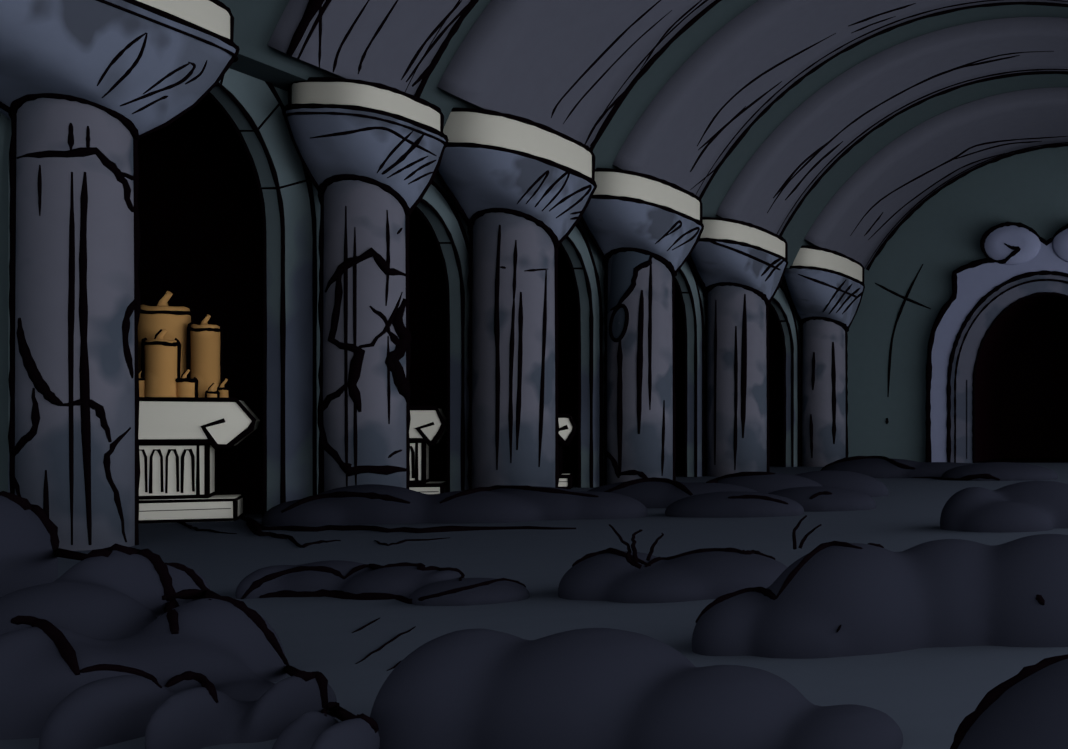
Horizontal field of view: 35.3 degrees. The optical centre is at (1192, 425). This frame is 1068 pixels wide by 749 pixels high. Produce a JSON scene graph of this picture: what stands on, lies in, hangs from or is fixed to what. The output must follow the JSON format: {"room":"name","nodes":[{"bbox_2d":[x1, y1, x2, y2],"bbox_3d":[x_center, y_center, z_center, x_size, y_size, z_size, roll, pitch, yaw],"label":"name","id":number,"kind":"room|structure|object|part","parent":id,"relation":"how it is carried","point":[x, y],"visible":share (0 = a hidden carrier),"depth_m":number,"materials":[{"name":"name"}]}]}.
{"room":"underground crypt","nodes":[
{"label":"underground crypt","id":0,"kind":"room"},
{"bbox_2d":[0,87,799,493],"bbox_3d":[-15.850,-2.700,34.500,0.300,8.600,53.000,0,0,0],"label":"wall","id":1,"kind":"structure","parent":0,"point":[5,122],"depth_m":18.53,"materials":[{"name":"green stone"}]},
{"bbox_2d":[8,68,317,516],"bbox_3d":[-15.768,-2.445,21.720,0.406,8.090,6.425,0,0,0],"label":"stone arch","id":2,"kind":"object","parent":1,"relation":"attached to","point":[253,107],"visible":0.4,"depth_m":24.03,"materials":[{"name":"black stone"}]},
{"bbox_2d":[415,181,468,491],"bbox_3d":[-15.769,-1.771,28.078,0.406,6.743,4.854,0,0,0],"label":"stone arch","id":3,"kind":"object","parent":1,"relation":"attached to","point":[437,210],"visible":0.29,"depth_m":29.93,"materials":[{"name":"black stone"}]},
{"bbox_2d":[560,223,602,487],"bbox_3d":[-15.766,-1.900,34.380,0.427,7.000,5.180,0,0,0],"label":"stone arch","id":4,"kind":"object","parent":1,"relation":"attached to","point":[577,251],"visible":0.42,"depth_m":36.35,"materials":[{"name":"black stone"}]},
{"bbox_2d":[674,259,704,476],"bbox_3d":[-15.775,-1.976,41.795,0.431,7.152,5.695,0,0,0],"label":"stone arch","id":5,"kind":"object","parent":1,"relation":"attached to","point":[685,281],"visible":0.44,"depth_m":43.97,"materials":[{"name":"black stone"}]},
{"bbox_2d":[770,285,799,466],"bbox_3d":[-15.774,-2.004,51.306,0.460,7.207,8.248,0,0,0],"label":"stone arch","id":6,"kind":"object","parent":1,"relation":"attached to","point":[781,305],"visible":0.44,"depth_m":54.58,"materials":[{"name":"black stone"}]},
{"bbox_2d":[138,94,782,513],"bbox_3d":[-18.700,-2.750,38.000,5.400,8.700,46.000,0,0,0],"label":"dark alcove background","id":7,"kind":"structure","parent":0,"point":[200,216],"depth_m":25.48,"materials":[{"name":"black"}]},
{"bbox_2d":[0,462,1067,748],"bbox_3d":[-6.000,1.600,29.000,32.000,0.001,70.000,0,0,0],"label":"floor","id":8,"kind":"structure","parent":0,"point":[928,693],"depth_m":12.69,"materials":[{"name":"grey stone"}]},
{"bbox_2d":[0,0,239,550],"bbox_3d":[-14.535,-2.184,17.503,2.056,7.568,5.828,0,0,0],"label":"stone column","id":9,"kind":"structure","parent":8,"relation":"on","point":[82,82],"depth_m":17.97,"materials":[{"name":"black stone"}]},
{"bbox_2d":[0,491,379,748],"bbox_3d":[-5.999,1.026,8.011,6.532,1.148,1.777,0,0,42],"label":"mound","id":10,"kind":"object","parent":8,"relation":"on","point":[127,643],"visible":1,"depth_m":7.75,"materials":[{"name":"black soil"}]},
{"bbox_2d":[138,397,261,523],"bbox_3d":[-17.613,0.563,23.551,3.184,2.085,1.513,0,0,-30],"label":"pedestal","id":11,"kind":"object","parent":8,"relation":"on","point":[180,438],"visible":0.52,"depth_m":23.29,"materials":[{"name":"stone"}]},
{"bbox_2d":[139,369,144,396],"bbox_3d":[-17.420,-0.702,23.175,0.245,0.514,0.238,0,0,0],"label":"candle","id":12,"kind":"object","parent":11,"relation":"on","point":[141,380],"visible":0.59,"depth_m":23.11,"materials":[{"name":"wax"}]},
{"bbox_2d":[141,328,180,396],"bbox_3d":[-17.183,-1.034,23.314,0.520,1.179,0.509,0,0,0],"label":"candle","id":13,"kind":"object","parent":11,"relation":"on","point":[160,358],"visible":0.97,"depth_m":23.14,"materials":[{"name":"wax"}]},
{"bbox_2d":[138,291,193,377],"bbox_3d":[-17.574,-1.375,23.901,0.842,1.859,0.838,0,0,0],"label":"candle","id":14,"kind":"object","parent":11,"relation":"on","point":[175,320],"visible":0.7,"depth_m":23.65,"materials":[{"name":"wax"}]},
{"bbox_2d":[175,369,198,396],"bbox_3d":[-16.909,-0.699,23.494,0.341,0.508,0.336,0,0,0],"label":"candle","id":15,"kind":"object","parent":11,"relation":"on","point":[186,387],"visible":0.87,"depth_m":23.42,"materials":[{"name":"wax"}]},
{"bbox_2d":[187,314,222,396],"bbox_3d":[-16.893,-1.177,23.942,0.499,1.465,0.497,0,0,0],"label":"candle","id":16,"kind":"object","parent":11,"relation":"on","point":[204,340],"visible":0.91,"depth_m":23.78,"materials":[{"name":"wax"}]},
{"bbox_2d":[205,382,219,396],"bbox_3d":[-16.579,-0.592,23.662,0.201,0.294,0.192,0,0,0],"label":"candle","id":17,"kind":"object","parent":11,"relation":"on","point":[209,393],"visible":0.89,"depth_m":23.61,"materials":[{"name":"wax"}]},
{"bbox_2d":[217,379,230,396],"bbox_3d":[-16.626,-0.630,24.004,0.207,0.371,0.202,0,0,0],"label":"candle","id":18,"kind":"object","parent":11,"relation":"on","point":[224,391],"visible":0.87,"depth_m":23.95,"materials":[{"name":"wax"}]},
{"bbox_2d":[177,521,236,533],"bbox_3d":[-15.819,1.600,22.193,4.387,0.070,0.494,0,0,40],"label":"crack","id":19,"kind":"object","parent":8,"relation":"on","point":[180,522],"depth_m":21.32,"materials":[{"name":"black"}]},
{"bbox_2d":[282,77,448,493],"bbox_3d":[-14.639,-2.138,24.929,1.879,7.476,3.150,0,0,0],"label":"stone column","id":20,"kind":"structure","parent":8,"relation":"on","point":[371,152],"depth_m":24.29,"materials":[{"name":"black stone"}]},
{"bbox_2d":[235,560,529,605],"bbox_3d":[-7.553,1.491,13.259,2.913,0.364,1.223,0,0,14],"label":"mound","id":21,"kind":"object","parent":8,"relation":"on","point":[430,585],"visible":0.99,"depth_m":13.06,"materials":[{"name":"black soil"}]},
{"bbox_2d":[352,618,415,670],"bbox_3d":[-6.026,1.600,10.401,0.434,0.027,2.942,0,0,-29],"label":"crack","id":22,"kind":"object","parent":8,"relation":"on","point":[373,621],"depth_m":10.44,"materials":[{"name":"black"}]},
{"bbox_2d":[240,516,575,547],"bbox_3d":[-14.036,1.600,21.513,8.025,0.171,3.964,0,0,23],"label":"crack","id":23,"kind":"object","parent":8,"relation":"on","point":[253,525],"depth_m":21.34,"materials":[{"name":"black"}]},
{"bbox_2d":[374,537,449,545],"bbox_3d":[-11.003,1.600,19.329,0.791,0.057,1.346,0,0,0],"label":"crack","id":24,"kind":"object","parent":8,"relation":"on","point":[401,541],"depth_m":19.48,"materials":[{"name":"black"}]},
{"bbox_2d":[409,406,445,493],"bbox_3d":[-17.451,0.589,29.902,2.748,2.046,1.540,0,0,-24],"label":"pedestal","id":25,"kind":"object","parent":8,"relation":"on","point":[427,429],"visible":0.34,"depth_m":29.68,"materials":[{"name":"stone"}]},
{"bbox_2d":[262,484,647,525],"bbox_3d":[-12.392,1.286,23.784,5.762,0.629,2.141,0,0,-30],"label":"mound","id":26,"kind":"object","parent":8,"relation":"on","point":[366,504],"visible":0.99,"depth_m":23.05,"materials":[{"name":"black"}]},
{"bbox_2d":[437,107,596,488],"bbox_3d":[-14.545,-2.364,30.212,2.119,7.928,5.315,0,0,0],"label":"stone column","id":27,"kind":"structure","parent":8,"relation":"on","point":[520,186],"depth_m":29.57,"materials":[{"name":"black stone"}]},
{"bbox_2d":[558,414,577,488],"bbox_3d":[-17.058,0.650,35.696,2.510,1.948,1.552,0,0,-22],"label":"pedestal","id":28,"kind":"object","parent":8,"relation":"on","point":[568,428],"visible":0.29,"depth_m":35.41,"materials":[{"name":"stone"}]},
{"bbox_2d":[370,628,902,748],"bbox_3d":[-2.863,1.323,7.165,2.839,0.554,1.291,0,0,0],"label":"mound","id":29,"kind":"object","parent":8,"relation":"on","point":[585,688],"visible":0.98,"depth_m":6.73,"materials":[{"name":"black"}]},
{"bbox_2d":[581,168,703,484],"bbox_3d":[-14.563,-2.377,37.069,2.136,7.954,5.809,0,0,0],"label":"stone column","id":30,"kind":"structure","parent":8,"relation":"on","point":[644,228],"depth_m":36.48,"materials":[{"name":"black stone"}]},
{"bbox_2d":[558,547,787,602],"bbox_3d":[-4.955,1.387,13.454,2.155,0.426,1.650,0,0,0],"label":"mound","id":31,"kind":"object","parent":8,"relation":"on","point":[705,573],"visible":0.87,"depth_m":13.01,"materials":[{"name":"black soil"}]},
{"bbox_2d":[609,524,663,568],"bbox_3d":[-5.077,1.100,12.755,0.531,0.407,0.110,0,0,0],"label":"grass tuft","id":32,"kind":"object","parent":31,"relation":"on","point":[634,562],"visible":1,"depth_m":12.74,"materials":[{"name":"black plant"}]},
{"bbox_3d":[-5.182,1.100,12.749,0.329,0.407,0.097,0,0,6],"label":"blade","id":33,"kind":"part","parent":32,"relation":"part of","materials":[{"name":"black plant"}]},
{"bbox_3d":[-5.070,1.095,12.759,0.091,0.310,0.084,0,0,-8],"label":"blade","id":34,"kind":"part","parent":32,"relation":"part of","materials":[{"name":"black plant"}]},
{"bbox_3d":[-4.892,1.097,12.750,0.174,0.260,0.067,0,0,10],"label":"blade","id":35,"kind":"part","parent":32,"relation":"part of","materials":[{"name":"black plant"}]},
{"bbox_2d":[588,470,887,517],"bbox_3d":[-8.290,1.284,28.637,6.115,0.633,7.538,0,0,34],"label":"mound","id":36,"kind":"object","parent":8,"relation":"on","point":[741,494],"visible":0.97,"depth_m":27.25,"materials":[{"name":"black"}]},
{"bbox_2d":[689,217,787,476],"bbox_3d":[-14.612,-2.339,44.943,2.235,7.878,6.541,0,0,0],"label":"stone column","id":37,"kind":"structure","parent":8,"relation":"on","point":[739,267],"depth_m":44.30,"materials":[{"name":"black stone"}]},
{"bbox_2d":[792,515,820,548],"bbox_3d":[-3.754,1.033,13.616,0.277,0.329,0.084,0,0,-5],"label":"grass tuft","id":38,"kind":"object","parent":8,"relation":"on","point":[805,516],"visible":1,"depth_m":13.59,"materials":[{"name":"black plant"}]},
{"bbox_3d":[-3.827,1.033,13.617,0.142,0.329,0.073,0,0,-22],"label":"blade","id":39,"kind":"part","parent":38,"relation":"part of","materials":[{"name":"black plant"}]},
{"bbox_3d":[-3.726,1.073,13.609,0.218,0.237,0.066,0,0,0],"label":"blade","id":40,"kind":"part","parent":38,"relation":"part of","materials":[{"name":"black plant"}]},
{"bbox_2d":[783,245,864,466],"bbox_3d":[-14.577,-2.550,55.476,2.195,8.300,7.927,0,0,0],"label":"stone column","id":41,"kind":"structure","parent":8,"relation":"on","point":[825,287],"depth_m":54.97,"materials":[{"name":"black stone"}]},
{"bbox_2d":[692,534,1067,658],"bbox_3d":[-2.021,1.217,10.637,3.356,0.766,1.606,0,0,-17],"label":"mound","id":42,"kind":"object","parent":8,"relation":"on","point":[839,599],"visible":1,"depth_m":10.11,"materials":[{"name":"black soil"}]},
{"bbox_2d":[820,456,1057,480],"bbox_3d":[-7.690,1.304,43.383,7.925,0.744,3.522,0,0,27],"label":"mound","id":43,"kind":"object","parent":8,"relation":"on","point":[873,466],"visible":0.92,"depth_m":42.85,"materials":[{"name":"black"}]},
{"bbox_2d":[940,481,1067,531],"bbox_3d":[-2.724,1.240,22.239,1.933,0.721,2.539,0,0,42],"label":"mound","id":44,"kind":"object","parent":8,"relation":"on","point":[1028,506],"visible":1,"depth_m":21.51,"materials":[{"name":"black"}]},
{"bbox_2d":[950,654,1067,748],"bbox_3d":[-0.257,1.226,5.300,1.417,0.747,1.378,0,0,0],"label":"mound","id":45,"kind":"object","parent":8,"relation":"on","point":[1029,709],"visible":1,"depth_m":5.04,"materials":[{"name":"black"}]},
{"bbox_2d":[219,0,1067,268],"bbox_3d":[-5.660,-9.290,29.500,20.681,6.980,63.000,0,0,0],"label":"ceiling","id":46,"kind":"structure","parent":0,"point":[255,21],"depth_m":41.47,"materials":[{"name":"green stone"}]},
{"bbox_2d":[268,0,478,97],"bbox_3d":[-5.299,-9.180,24.017,18.896,6.600,3.714,0,0,0],"label":"rib","id":47,"kind":"object","parent":46,"relation":"attached to","point":[398,44],"visible":0.94,"depth_m":23.98,"materials":[{"name":"grey stone"}]},
{"bbox_2d":[437,0,720,149],"bbox_3d":[-5.189,-9.400,29.890,18.676,6.157,5.979,0,0,0],"label":"rib","id":48,"kind":"object","parent":46,"relation":"attached to","point":[567,67],"visible":0.97,"depth_m":29.71,"materials":[{"name":"grey stone"}]},
{"bbox_2d":[613,0,1067,198],"bbox_3d":[-5.184,-9.411,37.544,18.666,6.137,5.088,0,0,0],"label":"rib","id":49,"kind":"object","parent":46,"relation":"attached to","point":[684,136],"visible":0.99,"depth_m":37.33,"materials":[{"name":"grey stone"}]},
{"bbox_2d":[716,17,1067,235],"bbox_3d":[-5.205,-9.367,45.302,18.708,6.224,5.204,0,0,0],"label":"rib","id":50,"kind":"object","parent":46,"relation":"attached to","point":[768,192],"visible":0.99,"depth_m":44.40,"materials":[{"name":"grey stone"}]},
{"bbox_2d":[805,87,1067,270],"bbox_3d":[-5.089,-9.565,55.872,18.477,5.830,8.545,0,0,0],"label":"rib","id":51,"kind":"object","parent":46,"relation":"attached to","point":[869,208],"visible":1,"depth_m":54.54,"materials":[{"name":"grey stone"}]},
{"bbox_2d":[847,146,1067,461],"bbox_3d":[-6.100,-6.150,61.000,30.200,15.500,0.148,0,0,0],"label":"wall","id":52,"kind":"structure","parent":0,"point":[907,285],"depth_m":60.99,"materials":[{"name":"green stone"}]},
{"bbox_2d":[925,222,1067,462],"bbox_3d":[-6.313,-3.610,60.550,10.507,10.421,0.939,0,0,0],"label":"arched portal","id":53,"kind":"object","parent":52,"relation":"attached to","point":[1020,264],"visible":1,"depth_m":60.45,"materials":[{"name":"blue stone"}]},
{"bbox_2d":[975,295,1067,462],"bbox_3d":[-6.318,-2.076,65.000,6.361,7.351,8.000,0,0,0],"label":"doorway opening","id":54,"kind":"structure","parent":0,"point":[1021,396],"depth_m":69.00,"materials":[{"name":"black"}]}
]}

